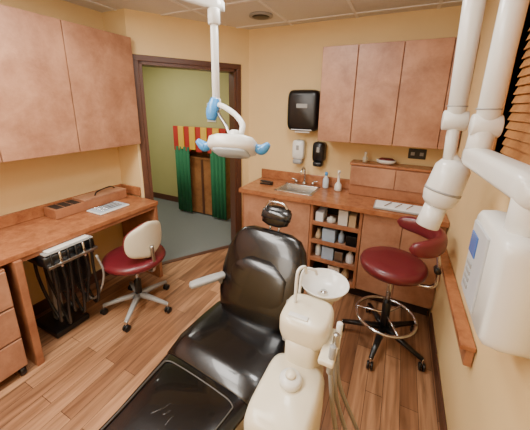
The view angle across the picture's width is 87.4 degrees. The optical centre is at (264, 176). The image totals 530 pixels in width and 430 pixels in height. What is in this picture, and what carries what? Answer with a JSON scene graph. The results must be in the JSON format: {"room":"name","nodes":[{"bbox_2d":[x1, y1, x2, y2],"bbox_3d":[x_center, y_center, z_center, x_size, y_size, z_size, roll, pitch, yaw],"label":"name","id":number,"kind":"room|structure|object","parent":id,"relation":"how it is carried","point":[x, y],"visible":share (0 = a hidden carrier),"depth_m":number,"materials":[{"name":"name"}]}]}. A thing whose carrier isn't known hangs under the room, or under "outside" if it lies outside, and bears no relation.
{"room":"dental clinic","nodes":[
{"label":"dental clinic","id":0,"kind":"room"},
{"bbox_2d":[0,0,123,304],"bbox_3d":[-2.202,0.085,1.360,0.120,2.440,3.200,8,16,25],"label":"wall","id":1,"kind":"structure","parent":0,"point":[26,183],"depth_m":2.25,"materials":[{"name":"paint"}]},
{"bbox_2d":[0,184,121,228],"bbox_3d":[-1.972,0.370,1.768,0.020,0.089,2.390,8,16,25],"label":"trim","id":2,"kind":"structure","parent":1,"relation":"attached to","point":[10,219],"depth_m":2.09,"materials":[{"name":"laminate"}]},
{"bbox_2d":[0,4,140,162],"bbox_3d":[-1.807,-0.498,1.466,0.346,0.890,2.385,8,16,25],"label":"upper cabinet","id":3,"kind":"object","parent":1,"relation":"attached to","point":[66,87],"visible":1,"depth_m":1.90,"materials":[{"name":"laminate"}]},
{"bbox_2d":[32,269,108,315],"bbox_3d":[-1.716,1.005,2.510,0.012,0.100,1.010,8,16,25],"label":"baseboard","id":4,"kind":"structure","parent":1,"relation":"attached to","point":[43,305],"depth_m":2.33,"materials":[{"name":"brown wood"}]},
{"bbox_2d":[102,8,144,197],"bbox_3d":[-1.351,-0.257,2.739,0.400,2.440,0.100,8,16,25],"label":"wall","id":5,"kind":"structure","parent":0,"point":[113,21],"depth_m":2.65,"materials":[{"name":"paint"}]},
{"bbox_2d":[121,184,140,195],"bbox_3d":[-1.327,0.128,2.751,0.250,0.089,0.020,8,16,25],"label":"trim","id":6,"kind":"structure","parent":5,"relation":"attached to","point":[134,190],"depth_m":2.73,"materials":[{"name":"laminate"}]},
{"bbox_2d":[133,10,235,63],"bbox_3d":[-0.739,-1.284,2.678,0.950,0.400,0.120,-8,17,-30],"label":"header","id":7,"kind":"object","parent":5,"relation":"attached to","point":[156,34],"visible":0.64,"depth_m":2.57,"materials":[{"name":"paint"}]},
{"bbox_2d":[132,54,240,68],"bbox_3d":[-0.706,-1.099,2.663,1.050,0.050,0.020,-8,17,-30],"label":"door frame","id":8,"kind":"structure","parent":5,"relation":"in","point":[138,57],"depth_m":2.60,"materials":[{"name":"brown wood"}]},
{"bbox_2d":[133,60,241,241],"bbox_3d":[-0.757,-0.126,2.974,1.050,2.090,0.148,-8,17,-30],"label":"door frame","id":9,"kind":"structure","parent":5,"relation":"attached to","point":[232,76],"depth_m":2.80,"materials":[{"name":"brown wood"}]},
{"bbox_2d":[142,66,228,196],"bbox_3d":[-1.234,-0.714,4.516,3.400,2.440,0.100,8,16,25],"label":"wall","id":10,"kind":"structure","parent":0,"point":[173,97],"depth_m":4.50,"materials":[{"name":"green paint"}]},
{"bbox_2d":[153,192,177,201],"bbox_3d":[-1.369,0.418,4.801,3.200,0.100,0.015,8,16,25],"label":"baseboard","id":11,"kind":"structure","parent":10,"relation":"attached to","point":[155,194],"depth_m":4.99,"materials":[{"name":"brown wood"}]},
{"bbox_2d":[154,197,230,261],"bbox_3d":[-1.827,0.752,3.804,3.300,0.058,2.300,8,16,25],"label":"floor carpet","id":12,"kind":"object","parent":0,"point":[184,233],"visible":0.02,"depth_m":3.80,"materials":[{"name":"grey carpet"}]},
{"bbox_2d":[162,245,228,264],"bbox_3d":[-0.759,0.889,3.209,0.950,0.010,0.050,-8,17,-30],"label":"threshold","id":13,"kind":"object","parent":12,"relation":"on","point":[226,246],"visible":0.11,"depth_m":3.17,"materials":[{"name":"brown wood"}]},
{"bbox_2d":[173,126,230,220],"bbox_3d":[-0.918,-0.079,4.237,0.940,1.360,0.285,8,16,25],"label":"puppet theater","id":14,"kind":"object","parent":12,"relation":"on","point":[203,178],"visible":0.84,"depth_m":4.16,"materials":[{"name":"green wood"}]},
{"bbox_2d":[175,146,192,211],"bbox_3d":[-1.259,0.039,4.298,0.285,1.030,0.040,8,16,25],"label":"curtain","id":15,"kind":"object","parent":14,"relation":"hanging from","point":[182,156],"depth_m":4.28,"materials":[{"name":"green fabric"}]},
{"bbox_2d":[189,154,209,160],"bbox_3d":[-0.905,-0.292,4.203,0.780,0.030,0.180,8,16,25],"label":"countertop","id":16,"kind":"structure","parent":14,"relation":"on","point":[194,156],"depth_m":4.20,"materials":[{"name":"brown wood"}]},
{"bbox_2d":[210,150,226,219],"bbox_3d":[-0.675,0.120,4.024,0.265,1.030,0.040,8,16,25],"label":"curtain","id":17,"kind":"object","parent":14,"relation":"hanging from","point":[217,163],"depth_m":4.02,"materials":[{"name":"green fabric"}]},
{"bbox_2d":[0,248,439,429],"bbox_3d":[-0.660,1.375,1.468,2.880,0.060,4.180,8,16,25],"label":"floor","id":18,"kind":"structure","parent":0,"point":[88,373],"depth_m":1.85,"materials":[{"name":"brown wood"}]},
{"bbox_2d":[0,267,27,381],"bbox_3d":[-1.846,0.922,1.544,0.512,0.740,0.570,8,16,25],"label":"drawer pedestal","id":19,"kind":"object","parent":18,"relation":"on","point":[13,359],"visible":1,"depth_m":1.64,"materials":[{"name":"laminate"}]},
{"bbox_2d":[27,234,104,338],"bbox_3d":[-1.499,0.788,2.059,0.489,0.752,0.349,8,16,25],"label":"dental delivery cart","id":20,"kind":"object","parent":18,"relation":"on","point":[65,265],"visible":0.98,"depth_m":1.96,"materials":[{"name":"black plastic"}]},
{"bbox_2d":[39,234,92,256],"bbox_3d":[-1.465,0.441,1.944,0.340,0.021,0.310,8,16,25],"label":"tray","id":21,"kind":"object","parent":20,"relation":"on","point":[82,240],"depth_m":1.86,"materials":[{"name":"grey plastic"}]},
{"bbox_2d":[0,194,162,365],"bbox_3d":[-1.748,0.836,1.761,0.536,0.800,2.370,8,16,25],"label":"desk","id":22,"kind":"object","parent":18,"relation":"on","point":[24,241],"visible":0.71,"depth_m":1.88,"materials":[{"name":"laminate"}]},
{"bbox_2d":[43,186,126,219],"bbox_3d":[-1.532,0.190,2.414,0.165,0.128,0.620,8,16,25],"label":"wooden storage box","id":23,"kind":"object","parent":22,"relation":"on","point":[105,195],"visible":1,"depth_m":2.34,"materials":[{"name":"wood"}]},
{"bbox_2d":[87,201,128,214],"bbox_3d":[-1.338,0.257,2.373,0.180,0.024,0.270,8,16,25],"label":"tray","id":24,"kind":"object","parent":22,"relation":"on","point":[103,209],"visible":1,"depth_m":2.33,"materials":[{"name":"white plastic"}]},
{"bbox_2d":[100,220,171,331],"bbox_3d":[-1.043,0.708,2.282,0.550,0.812,0.555,8,16,25],"label":"stool","id":25,"kind":"object","parent":18,"relation":"on","point":[141,250],"visible":1,"depth_m":2.14,"materials":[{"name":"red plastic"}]},
{"bbox_2d":[99,200,306,429],"bbox_3d":[-0.276,0.828,1.252,0.678,1.121,1.437,8,16,25],"label":"chair","id":26,"kind":"object","parent":18,"relation":"on","point":[208,379],"visible":0.85,"depth_m":1.40,"materials":[{"name":"black leather"}]},
{"bbox_2d":[262,204,290,227],"bbox_3d":[0.070,0.237,1.694,0.189,0.122,0.106,8,16,25],"label":"cushion","id":27,"kind":"object","parent":26,"relation":"on","point":[273,215],"depth_m":1.66,"materials":[{"name":"black leather"}]},
{"bbox_2d":[244,265,358,429],"bbox_3d":[0.228,0.905,1.144,0.396,1.042,0.660,8,16,25],"label":"dental cuspidor unit","id":28,"kind":"object","parent":18,"relation":"on","point":[289,394],"visible":1,"depth_m":1.04,"materials":[{"name":"beige plastic"}]},
{"bbox_2d":[298,267,348,305],"bbox_3d":[0.268,0.494,1.262,0.220,0.202,0.240,8,16,25],"label":"bowl","id":29,"kind":"object","parent":28,"relation":"on","point":[323,286],"depth_m":1.29,"materials":[{"name":"white ceramic"}]},
{"bbox_2d":[239,177,449,315],"bbox_3d":[0.643,0.591,2.713,1.776,0.880,0.516,8,16,25],"label":"base cabinet","id":30,"kind":"object","parent":18,"relation":"on","point":[374,227],"visible":0.47,"depth_m":2.45,"materials":[{"name":"laminate"}]},
{"bbox_2d":[239,177,288,196],"bbox_3d":[0.009,0.095,2.908,0.350,0.040,0.516,8,16,25],"label":"countertop","id":31,"kind":"structure","parent":30,"relation":"on","point":[254,187],"depth_m":2.79,"materials":[{"name":"laminate"}]},
{"bbox_2d":[260,180,272,184],"bbox_3d":[0.015,0.055,2.897,0.140,0.040,0.040,8,16,25],"label":"stapler","id":32,"kind":"object","parent":31,"relation":"on","point":[262,181],"visible":1,"depth_m":2.88,"materials":[{"name":"plastic"}]},
{"bbox_2d":[271,190,309,202],"bbox_3d":[0.237,0.182,2.588,0.350,0.040,0.120,8,16,25],"label":"countertop","id":33,"kind":"structure","parent":30,"relation":"on","point":[294,197],"depth_m":2.55,"materials":[{"name":"laminate"}]},
{"bbox_2d":[288,181,320,186],"bbox_3d":[0.412,0.095,2.935,0.350,0.040,0.116,8,16,25],"label":"countertop","id":34,"kind":"structure","parent":30,"relation":"on","point":[289,181],"depth_m":2.95,"materials":[{"name":"laminate"}]},
{"bbox_2d":[275,182,319,195],"bbox_3d":[0.325,0.183,2.776,0.374,0.146,0.310,8,16,25],"label":"sink","id":35,"kind":"object","parent":34,"relation":"in","point":[308,190],"visible":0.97,"depth_m":2.86,"materials":[{"name":"metal"}]},
{"bbox_2d":[278,184,315,193],"bbox_3d":[0.324,0.185,2.774,0.330,0.143,0.260,8,16,25],"label":"basin","id":36,"kind":"object","parent":35,"relation":"in","point":[291,188],"depth_m":2.86,"materials":[{"name":"metal"}]},
{"bbox_2d":[292,167,316,185],"bbox_3d":[0.411,-0.019,2.888,0.214,0.200,0.192,-3,15,-15],"label":"faucet","id":37,"kind":"object","parent":34,"relation":"on","point":[304,182],"visible":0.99,"depth_m":2.89,"materials":[{"name":"silver metal"}]},
{"bbox_2d":[307,204,319,266],"bbox_3d":[0.518,0.541,2.777,0.025,0.740,0.460,8,16,25],"label":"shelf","id":38,"kind":"object","parent":30,"relation":"attached to","point":[311,227],"depth_m":2.58,"materials":[{"name":"laminate"}]},
{"bbox_2d":[312,246,355,265],"bbox_3d":[0.668,0.762,2.659,0.400,0.016,0.270,8,16,25],"label":"shelf","id":39,"kind":"object","parent":30,"relation":"attached to","point":[314,257],"depth_m":2.57,"materials":[{"name":"laminate"}]},
{"bbox_2d":[313,229,356,247],"bbox_3d":[0.671,0.588,2.614,0.400,0.016,0.270,8,16,25],"label":"shelf","id":40,"kind":"object","parent":30,"relation":"attached to","point":[319,241],"depth_m":2.52,"materials":[{"name":"laminate"}]},
{"bbox_2d":[312,206,358,279],"bbox_3d":[0.660,0.604,2.589,0.375,0.680,0.170,8,16,25],"label":"supplies","id":41,"kind":"object","parent":30,"relation":"on","point":[345,217],"visible":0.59,"depth_m":2.52,"materials":[{"name":"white plastic"}]},
{"bbox_2d":[315,244,320,255],"bbox_3d":[0.510,0.680,2.655,0.052,0.135,0.051,8,16,25],"label":"bottle","id":42,"kind":"object","parent":41,"relation":"on","point":[318,247],"depth_m":2.64,"materials":[{"name":"white plastic"}]},
{"bbox_2d":[327,216,335,222],"bbox_3d":[0.607,0.384,2.532,0.081,0.054,0.080,8,16,25],"label":"bottle","id":43,"kind":"object","parent":41,"relation":"on","point":[331,219],"depth_m":2.51,"materials":[{"name":"white plastic"}]},
{"bbox_2d":[338,230,344,242],"bbox_3d":[0.696,0.542,2.527,0.054,0.113,0.053,8,16,25],"label":"bottle","id":44,"kind":"object","parent":41,"relation":"on","point":[341,235],"depth_m":2.51,"materials":[{"name":"white plastic"}]},
{"bbox_2d":[345,251,353,263],"bbox_3d":[0.775,0.729,2.534,0.070,0.110,0.069,8,16,25],"label":"bottle","id":45,"kind":"object","parent":41,"relation":"on","point":[349,256],"depth_m":2.51,"materials":[{"name":"plastic"}]},
{"bbox_2d":[322,263,353,283],"bbox_3d":[0.665,0.936,2.704,0.400,0.016,0.270,8,16,25],"label":"shelf","id":46,"kind":"object","parent":30,"relation":"attached to","point":[350,279],"depth_m":2.69,"materials":[{"name":"laminate"}]},
{"bbox_2d":[320,206,359,253],"bbox_3d":[0.735,0.554,2.740,0.400,0.740,0.020,8,16,25],"label":"shelf","id":47,"kind":"object","parent":30,"relation":"attached to","point":[330,211],"depth_m":2.71,"materials":[{"name":"brown wood"}]},
{"bbox_2d":[323,214,358,228],"bbox_3d":[0.674,0.413,2.569,0.400,0.016,0.270,8,16,25],"label":"shelf","id":48,"kind":"object","parent":30,"relation":"attached to","point":[335,225],"depth_m":2.47,"materials":[{"name":"laminate"}]},
{"bbox_2d":[352,213,363,288],"bbox_3d":[0.900,0.594,2.598,0.025,0.740,0.460,8,16,25],"label":"panel","id":49,"kind":"object","parent":30,"relation":"attached to","point":[360,227],"depth_m":2.40,"materials":[{"name":"laminate"}]},
{"bbox_2d":[306,185,449,227],"bbox_3d":[0.964,0.228,2.460,1.076,0.040,0.516,8,16,25],"label":"countertop","id":50,"kind":"structure","parent":30,"relation":"on","point":[328,197],"depth_m":2.40,"materials":[{"name":"laminate"}]},
{"bbox_2d":[322,172,328,188],"bbox_3d":[0.612,0.029,2.785,0.060,0.165,0.060,8,16,25],"label":"spray bottle","id":51,"kind":"object","parent":50,"relation":"on","point":[325,179],"visible":1,"depth_m":2.77,"materials":[{"name":"white plastic"}]},
{"bbox_2d":[334,170,341,190],"bbox_3d":[0.709,0.036,2.695,0.088,0.200,0.070,-8,17,-31],"label":"pump bottle","id":52,"kind":"object","parent":50,"relation":"on","point":[338,187],"visible":1,"depth_m":2.69,"materials":[{"name":"white plastic"}]},
{"bbox_2d":[348,159,433,203],"bbox_3d":[1.170,0.042,2.499,0.786,0.303,0.186,8,16,25],"label":"drawer box","id":53,"kind":"object","parent":50,"relation":"on","point":[399,182],"visible":0.69,"depth_m":2.45,"materials":[{"name":"laminate"}]},
{"bbox_2d":[363,152,367,161],"bbox_3d":[0.927,-0.185,2.562,0.044,0.094,0.044,8,16,25],"label":"bottle","id":54,"kind":"object","parent":53,"relation":"on","point":[365,158],"visible":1,"depth_m":2.55,"materials":[{"name":"white plastic"}]},
{"bbox_2d":[376,157,396,164],"bbox_3d":[1.088,-0.143,2.491,0.170,0.054,0.116,8,16,25],"label":"bowl","id":55,"kind":"object","parent":53,"relation":"on","point":[386,161],"visible":1,"depth_m":2.46,"materials":[{"name":"white ceramic"}]},
{"bbox_2d":[373,200,421,214],"bbox_3d":[1.095,0.245,2.263,0.380,0.026,0.200,8,16,25],"label":"paper tray","id":56,"kind":"object","parent":50,"relation":"on","point":[379,204],"visible":0.9,"depth_m":2.24,"materials":[{"name":"grey plastic"}]},
{"bbox_2d":[341,216,447,371],"bbox_3d":[0.859,0.760,1.947,0.588,0.943,0.600,8,16,25],"label":"stool","id":57,"kind":"object","parent":18,"relation":"on","point":[391,266],"visible":0.94,"depth_m":1.86,"materials":[{"name":"red leather"}]},
{"bbox_2d":[236,28,248,185],"bbox_3d":[-0.284,-0.359,3.208,0.150,2.440,0.120,-8,17,-30],"label":"wall","id":58,"kind":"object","parent":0,"point":[242,35],"visible":0.29,"depth_m":2.99,"materials":[{"name":"paint"}]},
{"bbox_2d":[64,0,461,29],"bbox_3d":[-1.493,-1.276,1.638,5.420,0.080,5.100,8,16,25],"label":"ceiling","id":59,"kind":"structure","parent":0,"point":[236,15],"depth_m":2.24,"materials":[{"name":"tile"}]},
{"bbox_2d":[181,0,270,158],"bbox_3d":[-0.401,-0.590,1.288,0.889,0.980,0.346,2,15,4],"label":"light","id":60,"kind":"object","parent":59,"relation":"hanging from","point":[233,144],"visible":1,"depth_m":1.31,"materials":[{"name":"white plastic"}]},
{"bbox_2d":[249,11,272,19],"bbox_3d":[-0.036,-1.400,2.422,0.210,0.024,0.210,8,16,25],"label":"ceiling vent","id":61,"kind":"object","parent":59,"relation":"attached to","point":[257,15],"depth_m":2.38,"materials":[{"name":"white metal"}]},
{"bbox_2d":[84,0,462,27],"bbox_3d":[-0.618,-1.012,0.850,2.880,0.007,4.180,8,16,25],"label":"grid","id":62,"kind":"object","parent":59,"relation":"attached to","point":[441,2],"depth_m":2.26,"materials":[{"name":"white metal"}]},
{"bbox_2d":[249,5,461,182],"bbox_3d":[0.772,-0.238,2.810,2.080,2.440,0.120,8,16,25],"label":"wall","id":63,"kind":"structure","parent":0,"point":[285,59],"depth_m":2.75,"materials":[{"name":"paint"}]},
{"bbox_2d":[292,139,305,163],"bbox_3d":[0.349,-0.262,2.886,0.124,0.246,0.100,8,16,25],"label":"soap dispenser","id":64,"kind":"object","parent":63,"relation":"attached to","point":[299,146],"visible":1,"depth_m":2.85,"materials":[{"name":"white plastic"}]},
{"bbox_2d":[287,90,319,132],"bbox_3d":[0.388,-0.641,2.714,0.310,0.405,0.200,8,16,25],"label":"paper towel dispenser","id":65,"kind":"object","parent":63,"relation":"attached to","point":[303,105],"visible":0.95,"depth_m":2.62,"materials":[{"name":"black plastic"}]},
{"bbox_2d":[262,168,349,188],"bbox_3d":[0.409,0.012,2.975,0.990,0.099,0.020,8,16,25],"label":"backsplash","id":66,"kind":"structure","parent":63,"relation":"attached to","point":[268,173],"depth_m":2.98,"materials":[{"name":"laminate"}]},
{"bbox_2d":[312,141,326,166],"bbox_3d":[0.542,-0.230,2.797,0.124,0.246,0.100,8,16,25],"label":"dispenser","id":67,"kind":"object","parent":63,"relation":"attached to","point":[319,147],"visible":1,"depth_m":2.76,"materials":[{"name":"black plastic"}]},
{"bbox_2d":[317,37,460,148],"bbox_3d":[1.026,-0.675,2.318,1.071,0.780,0.316,8,16,25],"label":"upper cabinet","id":68,"kind":"object","parent":63,"relation":"attached to","point":[396,93],"visible":0.84,"depth_m":2.17,"materials":[{"name":"laminate"}]},
{"bbox_2d":[408,148,426,159],"bbox_3d":[1.347,-0.203,2.454,0.140,0.090,0.010,8,16,25],"label":"power outlet","id":69,"kind":"object","parent":63,"relation":"attached to","point":[413,153],"visible":1,"depth_m":2.45,"materials":[{"name":"black plastic"}]},
{"bbox_2d":[428,145,529,429],"bbox_3d":[0.700,0.846,0.650,0.120,1.420,4.180,8,16,25],"label":"wall","id":70,"kind":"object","parent":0,"point":[493,393],"visible":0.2,"depth_m":1.25,"materials":[{"name":"paint"}]},
{"bbox_2d":[428,313,446,429],"bbox_3d":[0.520,1.531,0.626,0.012,0.100,3.680,8,16,25],"label":"baseboard","id":71,"kind":"structure","parent":70,"relation":"attached to","point":[440,402],"depth_m":1.71,"materials":[{"name":"brown wood"}]},
{"bbox_2d":[441,248,475,366],"bbox_3d":[1.069,0.663,1.601,0.056,0.110,0.960,8,16,25],"label":"shelf ledge","id":72,"kind":"object","parent":70,"relation":"attached to","point":[467,348],"visible":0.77,"depth_m":1.36,"materials":[{"name":"laminate"}]},
{"bbox_2d":[416,0,529,358],"bbox_3d":[0.772,-0.196,0.918,0.206,1.275,0.712,3,15,8],"label":"machine","id":73,"kind":"object","parent":70,"relation":"attached to","point":[495,283],"visible":1,"depth_m":0.92,"materials":[{"name":"white plastic"}]},
{"bbox_2d":[483,0,499,20],"bbox_3d":[0.727,-0.737,0.241,0.120,0.190,4.180,8,16,25],"label":"wall","id":74,"kind":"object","parent":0,"point":[491,5],"visible":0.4,"depth_m":1.74,"materials":[{"name":"paint"}]},
{"bbox_2d":[459,2,529,152],"bbox_3d":[1.382,-0.572,1.685,0.120,0.830,1.160,8,16,25],"label":"wall","id":75,"kind":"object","parent":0,"point":[488,25],"visible":0.27,"depth_m":1.74,"materials":[{"name":"paint"}]},
{"bbox_2d":[491,3,529,153],"bbox_3d":[1.126,-0.454,1.212,0.112,0.950,0.060,8,16,25],"label":"frame","id":76,"kind":"object","parent":75,"relation":"attached to","point":[516,65],"visible":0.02,"depth_m":1.21,"materials":[{"name":"brown wood"}]},
{"bbox_3d":[0.820,-0.729,0.478,0.112,0.060,1.370,8,16,25],"label":"window","id":77,"kind":"structure","parent":0,"visible":0},
{"bbox_2d":[500,28,529,164],"bbox_3d":[0.804,-0.298,0.593,0.050,0.832,1.350,8,16,25],"label":"window blind","id":78,"kind":"object","parent":77,"relation":"hanging from","point":[516,143],"visible":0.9,"depth_m":1.12,"materials":[{"name":"brown wood"}]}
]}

